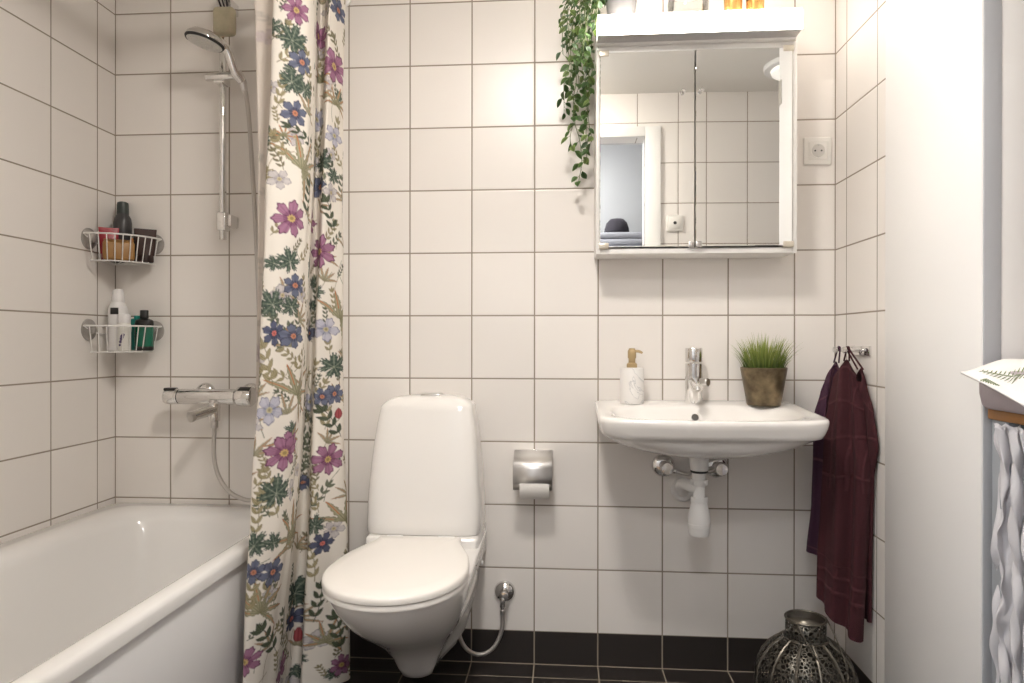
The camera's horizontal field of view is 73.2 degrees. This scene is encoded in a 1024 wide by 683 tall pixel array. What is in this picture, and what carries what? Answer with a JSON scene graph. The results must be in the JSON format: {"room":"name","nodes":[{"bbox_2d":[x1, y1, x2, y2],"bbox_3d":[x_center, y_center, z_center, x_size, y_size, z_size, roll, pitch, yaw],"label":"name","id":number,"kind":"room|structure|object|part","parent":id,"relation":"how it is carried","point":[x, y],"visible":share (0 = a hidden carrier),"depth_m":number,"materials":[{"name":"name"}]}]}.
{"room":"bathroom","nodes":[
{"label":"bathroom","id":0,"kind":"room"},
{"bbox_2d":[0,0,114,543],"bbox_3d":[-1.431,-0.104,1.454,0.100,2.250,1.680,0,0,4],"label":"wall","id":1,"kind":"structure","parent":0,"point":[57,57],"depth_m":2.01,"materials":[{"name":"white tile"}]},
{"bbox_2d":[115,0,835,640],"bbox_3d":[0.189,-0.155,2.223,3.212,2.147,0.100,0,0,4],"label":"wall","id":2,"kind":"structure","parent":0,"point":[471,271],"depth_m":2.19,"materials":[{"name":"white tile"}]},
{"bbox_2d":[81,228,163,265],"bbox_3d":[-1.237,-0.303,2.195,0.173,0.106,0.173,0,0,4],"label":"basket","id":3,"kind":"object","parent":2,"relation":"attached to","point":[88,236],"visible":0.89,"depth_m":2.16,"materials":[{"name":"white metal"}]},
{"bbox_2d":[81,228,96,249],"bbox_3d":[-1.317,-0.322,2.159,0.020,0.068,0.068,0,0,4],"label":"cup","id":4,"kind":"object","parent":3,"relation":"on","point":[89,241],"depth_m":2.14,"materials":[{"name":"plastic"}]},
{"bbox_2d":[98,227,118,261],"bbox_3d":[-1.282,-0.309,2.192,0.043,0.106,0.043,0,0,13],"label":"tube","id":5,"kind":"object","parent":3,"relation":"in","point":[100,229],"visible":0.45,"depth_m":2.18,"materials":[{"name":"red plastic"}]},
{"bbox_2d":[103,239,134,260],"bbox_3d":[-1.240,-0.288,2.175,0.088,0.064,0.032,0,0,-30],"label":"tub","id":6,"kind":"object","parent":3,"relation":"in","point":[126,244],"visible":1,"depth_m":2.16,"materials":[{"name":"brown plastic"}]},
{"bbox_3d":[-1.240,-0.318,2.175,0.083,0.005,0.028,0,0,-30],"label":"lid","id":7,"kind":"part","parent":6,"relation":"part of","materials":[{"name":"brown plastic"}]},
{"bbox_2d":[113,201,131,262],"bbox_3d":[-1.270,-0.356,2.250,0.054,0.199,0.054,0,0,4],"label":"spray can","id":8,"kind":"object","parent":3,"relation":"in","point":[122,220],"visible":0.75,"depth_m":2.23,"materials":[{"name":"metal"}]},
{"bbox_2d":[133,228,139,261],"bbox_3d":[-1.221,-0.313,2.258,0.034,0.114,0.034,0,0,4],"label":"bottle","id":9,"kind":"object","parent":3,"relation":"in","point":[138,228],"visible":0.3,"depth_m":2.24,"materials":[{"name":"plastic"}]},
{"bbox_2d":[134,228,156,262],"bbox_3d":[-1.186,-0.310,2.232,0.047,0.108,0.047,0,0,13],"label":"tube","id":10,"kind":"object","parent":3,"relation":"in","point":[147,258],"visible":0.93,"depth_m":2.22,"materials":[{"name":"black plastic"}]},
{"bbox_2d":[155,234,163,254],"bbox_3d":[-1.181,-0.320,2.267,0.068,0.068,0.020,0,0,4],"label":"cup","id":11,"kind":"object","parent":3,"relation":"on","point":[159,246],"depth_m":2.27,"materials":[{"name":"plastic"}]},
{"bbox_2d":[81,319,163,352],"bbox_3d":[-1.238,-0.018,2.195,0.173,0.106,0.173,0,0,4],"label":"basket","id":12,"kind":"object","parent":2,"relation":"attached to","point":[88,327],"visible":0.91,"depth_m":2.16,"materials":[{"name":"white metal"}]},
{"bbox_2d":[81,319,96,340],"bbox_3d":[-1.317,-0.037,2.159,0.020,0.068,0.068,0,0,4],"label":"cup","id":13,"kind":"object","parent":12,"relation":"on","point":[88,332],"depth_m":2.15,"materials":[{"name":"plastic"}]},
{"bbox_2d":[108,289,127,350],"bbox_3d":[-1.259,-0.070,2.205,0.058,0.197,0.058,0,0,4],"label":"spray bottle","id":14,"kind":"object","parent":12,"relation":"in","point":[117,306],"visible":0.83,"depth_m":2.18,"materials":[{"name":"white plastic"}]},
{"bbox_2d":[117,314,130,350],"bbox_3d":[-1.227,-0.029,2.182,0.038,0.117,0.040,0,0,4],"label":"bottle","id":15,"kind":"object","parent":12,"relation":"in","point":[123,319],"visible":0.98,"depth_m":2.17,"materials":[{"name":"white plastic"}]},
{"bbox_2d":[131,315,140,349],"bbox_3d":[-1.220,-0.028,2.246,0.040,0.114,0.024,0,0,22],"label":"bottle","id":16,"kind":"object","parent":12,"relation":"in","point":[136,317],"visible":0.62,"depth_m":2.24,"materials":[{"name":"teal plastic"}]},
{"bbox_2d":[135,310,153,350],"bbox_3d":[-1.186,-0.036,2.224,0.060,0.130,0.040,0,0,4],"label":"bottle","id":17,"kind":"object","parent":12,"relation":"in","point":[144,314],"visible":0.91,"depth_m":2.21,"materials":[{"name":"teal plastic"}]},
{"bbox_2d":[153,321,163,340],"bbox_3d":[-1.181,-0.035,2.267,0.068,0.068,0.020,0,0,4],"label":"cup","id":18,"kind":"object","parent":12,"relation":"on","point":[158,331],"depth_m":2.27,"materials":[{"name":"plastic"}]},
{"bbox_2d":[162,383,255,421],"bbox_3d":[-0.960,0.194,2.183,0.290,0.119,0.155,0,0,4],"label":"shower mixer","id":19,"kind":"object","parent":2,"relation":"attached to","point":[205,393],"visible":0.98,"depth_m":2.17,"materials":[{"name":"silver metal"}]},
{"bbox_3d":[-1.081,0.175,2.195,0.047,0.050,0.050,0,0,4],"label":"flow knob","id":20,"kind":"part","parent":19,"relation":"part of","materials":[{"name":"silver metal"}]},
{"bbox_3d":[-0.986,0.232,2.122,0.033,0.034,0.020,0,0,35],"label":"diverter knob","id":21,"kind":"part","parent":19,"relation":"part of","materials":[{"name":"silver metal"}]},
{"bbox_3d":[-0.963,0.221,2.155,0.034,0.047,0.075,0,0,38],"label":"bath spout","id":22,"kind":"part","parent":19,"relation":"part of","materials":[{"name":"silver metal"}]},
{"bbox_2d":[208,402,220,421],"bbox_3d":[-0.942,0.215,2.184,0.036,0.078,0.036,0,0,4],"label":"outlet","id":23,"kind":"object","parent":19,"relation":"attached to","point":[213,407],"depth_m":2.17,"materials":[{"name":"silver metal"}]},
{"bbox_3d":[-0.842,0.174,2.177,0.053,0.063,0.063,0,0,4],"label":"temperature knob","id":24,"kind":"part","parent":19,"relation":"part of","materials":[{"name":"silver metal"}]},
{"bbox_2d":[205,0,245,239],"bbox_3d":[-0.888,-0.716,2.183,0.136,0.783,0.112,0,0,33],"label":"shower rail","id":25,"kind":"object","parent":2,"relation":"attached to","point":[225,221],"visible":0.84,"depth_m":2.19,"materials":[{"name":"silver metal"}]},
{"bbox_2d":[184,26,244,83],"bbox_3d":[-0.914,-0.870,2.107,0.112,0.139,0.171,0,0,27],"label":"shower","id":26,"kind":"object","parent":25,"relation":"attached to","point":[203,38],"visible":0.97,"depth_m":2.08,"materials":[{"name":"silver metal"}]},
{"bbox_3d":[-0.870,-0.867,2.125,0.102,0.133,0.033,0,0,-42],"label":"handle","id":27,"kind":"part","parent":26,"relation":"part of","materials":[{"name":"silver metal"}]},
{"bbox_2d":[211,80,257,501],"bbox_3d":[-0.853,-0.158,2.176,0.201,1.326,0.059,0,0,4],"label":"shower hose","id":28,"kind":"object","parent":26,"relation":"hanging from","point":[214,425],"visible":0.61,"depth_m":2.18,"materials":[{"name":"silver metal"}]},
{"bbox_2d":[213,0,235,36],"bbox_3d":[-0.898,-1.037,2.161,0.068,0.162,0.044,0,0,4],"label":"reed diffuser","id":29,"kind":"object","parent":25,"relation":"hanging from","point":[224,18],"visible":0.9,"depth_m":2.14,"materials":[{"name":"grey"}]},
{"bbox_2d":[345,0,350,6],"bbox_3d":[-0.604,-1.103,1.445,0.052,0.052,1.570,0,0,4],"label":"curtain rod","id":30,"kind":"object","parent":2,"relation":"attached to","point":[348,2],"visible":0.32,"depth_m":2.22,"materials":[{"name":"white paint"}]},
{"bbox_2d":[243,0,349,682],"bbox_3d":[-0.590,-0.056,1.942,0.159,2.130,0.505,0,0,16],"label":"shower curtain","id":31,"kind":"object","parent":30,"relation":"hanging from","point":[293,633],"visible":0.99,"depth_m":1.84,"materials":[{"name":"fabric"}]},
{"bbox_2d":[321,393,486,677],"bbox_3d":[-0.273,0.545,1.854,0.353,0.770,0.704,0,0,4],"label":"toilet","id":32,"kind":"object","parent":2,"relation":"attached to","point":[409,591],"visible":1,"depth_m":2.00,"materials":[{"name":"white ceramic"}]},
{"bbox_3d":[-0.282,0.567,1.744,0.353,0.020,0.484,0,0,4],"label":"lid","id":33,"kind":"part","parent":32,"relation":"part of","materials":[{"name":"white plastic"}]},
{"bbox_2d":[459,581,515,656],"bbox_3d":[-0.082,0.868,2.154,0.197,0.218,0.063,0,0,-15],"label":"water valve","id":34,"kind":"object","parent":2,"relation":"attached to","point":[504,591],"visible":0.84,"depth_m":2.14,"materials":[{"name":"silver metal"}]},
{"bbox_2d":[513,449,552,490],"bbox_3d":[0.065,0.394,2.126,0.118,0.110,0.113,0,0,4],"label":"toilet roll holder","id":35,"kind":"object","parent":2,"relation":"attached to","point":[530,466],"visible":0.99,"depth_m":2.08,"materials":[{"name":"silver metal"}]},
{"bbox_2d":[519,484,549,498],"bbox_3d":[0.070,0.437,2.119,0.089,0.093,0.093,0,0,4],"label":"toilet roll","id":36,"kind":"object","parent":35,"relation":"hanging from","point":[527,491],"visible":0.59,"depth_m":2.08,"materials":[{"name":"white paper"}]},
{"bbox_2d":[350,629,834,674],"bbox_3d":[-0.210,0.969,2.255,2.415,0.103,0.100,0,0,4],"label":"baseboard","id":37,"kind":"structure","parent":2,"relation":"attached to","point":[521,647],"depth_m":2.17,"materials":[{"name":"black tile"}]},
{"bbox_2d":[651,454,691,476],"bbox_3d":[0.494,0.352,2.116,0.121,0.141,0.068,0,0,4],"label":"angle valve","id":38,"kind":"object","parent":2,"relation":"attached to","point":[662,465],"visible":0.69,"depth_m":2.14,"materials":[{"name":"silver metal"}]},
{"bbox_3d":[0.473,0.386,2.114,0.040,0.040,0.060,0,0,4],"label":"valve knob","id":39,"kind":"part","parent":38,"relation":"part of","materials":[{"name":"silver metal"}]},
{"bbox_2d":[594,41,796,259],"bbox_3d":[0.538,-0.561,2.061,0.576,0.609,0.167,0,0,4],"label":"upper cabinet","id":40,"kind":"object","parent":2,"relation":"attached to","point":[695,145],"visible":1,"depth_m":2.00,"materials":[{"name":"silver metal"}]},
{"bbox_3d":[0.394,-0.561,2.013,0.273,0.569,0.005,0,0,4],"label":"mirror door","id":41,"kind":"part","parent":40,"relation":"part of","materials":[{"name":"silver metal"}]},
{"bbox_2d":[594,0,802,62],"bbox_3d":[0.535,-0.951,2.043,0.569,0.168,0.202,0,0,4],"label":"light","id":42,"kind":"object","parent":40,"relation":"on","point":[759,25],"depth_m":1.95,"materials":[{"name":"white paint"}]},
{"bbox_2d":[556,0,636,186],"bbox_3d":[0.252,-0.761,2.056,0.242,0.594,0.161,0,0,4],"label":"ivy","id":43,"kind":"object","parent":42,"relation":"hanging from","point":[612,6],"visible":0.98,"depth_m":2.05,"materials":[{"name":"green plant"}]},
{"bbox_2d":[605,0,636,14],"bbox_3d":[0.326,-0.977,2.056,0.095,0.085,0.095,0,0,4],"label":"pot","id":44,"kind":"object","parent":42,"relation":"on","point":[612,6],"depth_m":2.02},
{"bbox_3d":[0.524,-0.985,2.051,0.120,0.100,0.120,0,0,4],"label":"glass bowl","id":45,"kind":"part","parent":42,"relation":"part of","materials":[{"name":"glass"}]},
{"bbox_2d":[597,8,802,34],"bbox_3d":[0.530,-0.904,1.969,0.566,0.062,0.053,0,0,4],"label":"diffuser","id":46,"kind":"object","parent":42,"relation":"attached to","point":[788,21],"depth_m":1.94,"materials":[{"name":"white"}]},
{"bbox_3d":[0.637,-0.967,1.987,0.053,0.064,0.053,0,0,4],"label":"tealight glass","id":47,"kind":"part","parent":42,"relation":"part of","materials":[{"name":"orange glass"}]},
{"bbox_3d":[0.699,-0.967,1.982,0.053,0.064,0.053,0,0,4],"label":"tealight glass","id":48,"kind":"part","parent":42,"relation":"part of","materials":[{"name":"orange glass"}]},
{"bbox_3d":[0.668,-0.561,1.989,0.274,0.569,0.005,0,0,3],"label":"mirror door","id":49,"kind":"part","parent":40,"relation":"part of","materials":[{"name":"silver metal"}]},
{"bbox_2d":[595,400,828,458],"bbox_3d":[0.538,0.249,1.944,0.596,0.134,0.404,0,0,4],"label":"basin","id":50,"kind":"object","parent":2,"relation":"attached to","point":[711,429],"visible":0.98,"depth_m":1.79,"materials":[{"name":"white ceramic"}]},
{"bbox_2d":[620,348,643,403],"bbox_3d":[0.364,0.104,2.095,0.072,0.168,0.072,0,0,4],"label":"soap dispenser","id":51,"kind":"object","parent":50,"relation":"on","point":[631,376],"visible":1,"depth_m":2.07,"materials":[{"name":"white ceramic"}]},
{"bbox_2d":[671,458,710,537],"bbox_3d":[0.528,0.434,2.041,0.084,0.235,0.220,0,0,4],"label":"trap","id":52,"kind":"object","parent":50,"relation":"attached to","point":[682,489],"visible":0.98,"depth_m":1.95,"materials":[{"name":"white plastic"}]},
{"bbox_2d":[688,502,710,537],"bbox_3d":[0.532,0.503,1.962,0.063,0.096,0.063,0,0,4],"label":"cup","id":53,"kind":"object","parent":52,"relation":"on","point":[699,519],"depth_m":1.94,"materials":[{"name":"white plastic"}]},
{"bbox_2d":[685,348,709,403],"bbox_3d":[0.555,0.104,2.043,0.067,0.169,0.140,0,0,4],"label":"tap","id":54,"kind":"object","parent":50,"relation":"on","point":[694,380],"visible":1,"depth_m":2.06,"materials":[{"name":"silver metal"}]},
{"bbox_3d":[0.550,0.041,2.087,0.051,0.044,0.051,0,0,4],"label":"lever","id":55,"kind":"part","parent":54,"relation":"part of","materials":[{"name":"silver metal"}]},
{"bbox_3d":[0.543,0.124,2.034,0.029,0.043,0.117,0,0,8],"label":"spout","id":56,"kind":"part","parent":54,"relation":"part of","materials":[{"name":"silver metal"}]},
{"bbox_3d":[0.571,0.121,2.046,0.025,0.025,0.027,0,0,-41],"label":"flow knob","id":57,"kind":"part","parent":54,"relation":"part of","materials":[{"name":"silver metal"}]},
{"bbox_2d":[730,332,802,405],"bbox_3d":[0.751,0.078,2.049,0.222,0.221,0.199,0,0,37],"label":"potted grass","id":58,"kind":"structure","parent":50,"relation":"on","point":[764,375],"depth_m":2.00,"materials":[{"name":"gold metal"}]},
{"bbox_2d":[740,367,787,405],"bbox_3d":[0.747,0.132,2.046,0.133,0.112,0.133,0,0,4],"label":"pot","id":59,"kind":"object","parent":58,"relation":"attached to","point":[763,386],"depth_m":2.00,"materials":[{"name":"brown ceramic"}]},
{"bbox_2d":[706,459,727,477],"bbox_3d":[0.606,0.352,2.108,0.121,0.141,0.068,0,0,4],"label":"angle valve","id":60,"kind":"object","parent":2,"relation":"attached to","point":[717,468],"visible":0.4,"depth_m":2.10,"materials":[{"name":"silver metal"}]},
{"bbox_2d":[707,467,714,473],"bbox_3d":[0.614,0.393,2.111,0.039,0.026,0.019,0,0,-6],"label":"outlet","id":61,"kind":"object","parent":60,"relation":"attached to","point":[711,470],"depth_m":2.10,"materials":[{"name":"silver metal"}]},
{"bbox_3d":[0.634,0.386,2.102,0.040,0.040,0.060,0,0,4],"label":"valve knob","id":62,"kind":"part","parent":60,"relation":"part of","materials":[{"name":"silver metal"}]},
{"bbox_2d":[803,137,831,164],"bbox_3d":[0.935,-0.583,2.108,0.084,0.084,0.014,0,0,4],"label":"wall socket","id":63,"kind":"object","parent":2,"relation":"attached to","point":[816,151],"visible":1,"depth_m":2.11,"materials":[{"name":"white plastic"}]},
{"bbox_2d":[342,657,840,682],"bbox_3d":[0.123,1.073,1.387,3.212,0.100,1.780,0,0,4],"label":"floor","id":64,"kind":"structure","parent":0,"point":[362,670],"depth_m":2.12,"materials":[{"name":"tile"}]},
{"bbox_2d":[0,503,250,682],"bbox_3d":[-1.045,0.777,1.488,0.662,0.488,1.555,0,0,4],"label":"bathtub","id":65,"kind":"object","parent":64,"relation":"on","point":[118,592],"visible":0.69,"depth_m":1.78,"materials":[{"name":"white ceramic"}]},
{"bbox_3d":[-0.735,0.795,1.464,0.020,0.454,1.548,0,0,4],"label":"apron panel","id":66,"kind":"part","parent":65,"relation":"part of","materials":[{"name":"white ceramic"}]},
{"bbox_2d":[754,609,858,682],"bbox_3d":[0.792,0.884,1.860,0.262,0.283,0.262,0,0,-17],"label":"lantern","id":67,"kind":"object","parent":64,"relation":"on","point":[809,637],"visible":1,"depth_m":1.82,"materials":[{"name":"metal"}]},
{"bbox_3d":[0.818,0.809,1.802,0.110,0.129,0.127,0,0,-24],"label":"handle","id":68,"kind":"part","parent":67,"relation":"part of","materials":[{"name":"silver metal"}]},
{"bbox_2d":[988,409,1023,682],"bbox_3d":[1.224,0.578,0.965,0.634,0.892,0.746,0,0,4],"label":"table","id":69,"kind":"object","parent":64,"relation":"on","point":[1000,417],"visible":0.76,"depth_m":1.34,"materials":[{"name":"brown wood"}]},
{"bbox_2d":[979,371,1023,414],"bbox_3d":[1.218,0.089,0.968,0.662,0.086,0.750,0,0,4],"label":"changing pad","id":70,"kind":"object","parent":69,"relation":"on","point":[990,398],"visible":0.51,"depth_m":1.30,"materials":[{"name":"grey"}]},
{"bbox_2d":[961,359,1023,406],"bbox_3d":[1.057,0.087,1.200,0.380,0.111,0.273,0,0,4],"label":"cloth","id":71,"kind":"object","parent":70,"relation":"on","point":[994,375],"visible":1,"depth_m":1.27,"materials":[{"name":"white fabric"}]},
{"bbox_2d":[980,378,998,385],"bbox_3d":[0.889,0.075,1.280,0.013,0.012,0.040,0,0,-17],"label":"print","id":72,"kind":"object","parent":71,"relation":"attached to","point":[985,381],"depth_m":1.28,"materials":[{"name":"green"}]},
{"bbox_2d":[980,368,1023,382],"bbox_3d":[0.906,0.062,1.252,0.025,0.048,0.143,0,0,-7],"label":"print","id":73,"kind":"object","parent":71,"relation":"attached to","point":[987,375],"depth_m":1.28,"materials":[{"name":"green"}]},
{"bbox_2d":[989,423,1023,682],"bbox_3d":[0.910,0.580,0.994,0.059,0.853,0.697,0,0,4],"label":"curtain","id":74,"kind":"object","parent":69,"relation":"hanging from","point":[1006,641],"visible":1,"depth_m":1.29,"materials":[{"name":"white fabric"}]},
{"bbox_2d":[835,0,885,682],"bbox_3d":[1.013,-0.154,1.746,0.100,2.147,0.726,0,0,4],"label":"wall","id":75,"kind":"structure","parent":0,"point":[860,24],"depth_m":1.90,"materials":[{"name":"white tile"}]},
{"bbox_2d":[832,345,870,355],"bbox_3d":[0.949,0.025,1.942,0.056,0.027,0.155,0,0,4],"label":"hook rail","id":76,"kind":"object","parent":75,"relation":"attached to","point":[856,350],"visible":0.91,"depth_m":1.92,"materials":[{"name":"silver metal"}]},
{"bbox_2d":[806,346,840,554],"bbox_3d":[0.903,0.320,1.990,0.088,0.615,0.082,0,0,45],"label":"towel","id":77,"kind":"object","parent":76,"relation":"hanging from","point":[822,404],"visible":0.37,"depth_m":1.98,"materials":[{"name":"fabric"}]},
{"bbox_2d":[816,347,870,642],"bbox_3d":[0.902,0.403,1.883,0.122,0.780,0.148,0,0,4],"label":"towel","id":78,"kind":"object","parent":76,"relation":"hanging from","point":[843,535],"visible":0.98,"depth_m":1.85,"materials":[{"name":"fabric"}]},
{"bbox_3d":[0.974,0.025,1.940,0.007,0.027,0.155,0,0,4],"label":"plate","id":79,"kind":"part","parent":76,"relation":"part of","materials":[{"name":"silver metal"}]},
{"bbox_2d":[846,346,878,622],"bbox_3d":[0.950,0.383,1.869,0.042,0.740,0.131,0,0,-20],"label":"towel","id":80,"kind":"object","parent":76,"relation":"hanging from","point":[860,380],"visible":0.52,"depth_m":1.84,"materials":[{"name":"fabric"}]},
{"bbox_2d":[835,655,871,682],"bbox_3d":[1.027,0.971,1.944,0.100,0.103,0.333,0,0,4],"label":"baseboard","id":81,"kind":"structure","parent":75,"relation":"attached to","point":[862,677],"depth_m":1.94,"materials":[{"name":"black tile"}]},
{"bbox_2d":[982,0,1001,682],"bbox_3d":[0.954,-0.102,1.375,0.038,2.250,0.022,0,0,4],"label":"trim","id":82,"kind":"structure","parent":75,"relation":"attached to","point":[992,59],"depth_m":1.36,"materials":[{"name":"grey paint"}]},
{"bbox_2d":[885,0,1023,682],"bbox_3d":[0.998,-0.102,1.570,0.103,2.250,0.414,0,0,4],"label":"wall","id":83,"kind":"structure","parent":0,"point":[935,48],"depth_m":1.52,"materials":[{"name":"white paint"}]}
]}

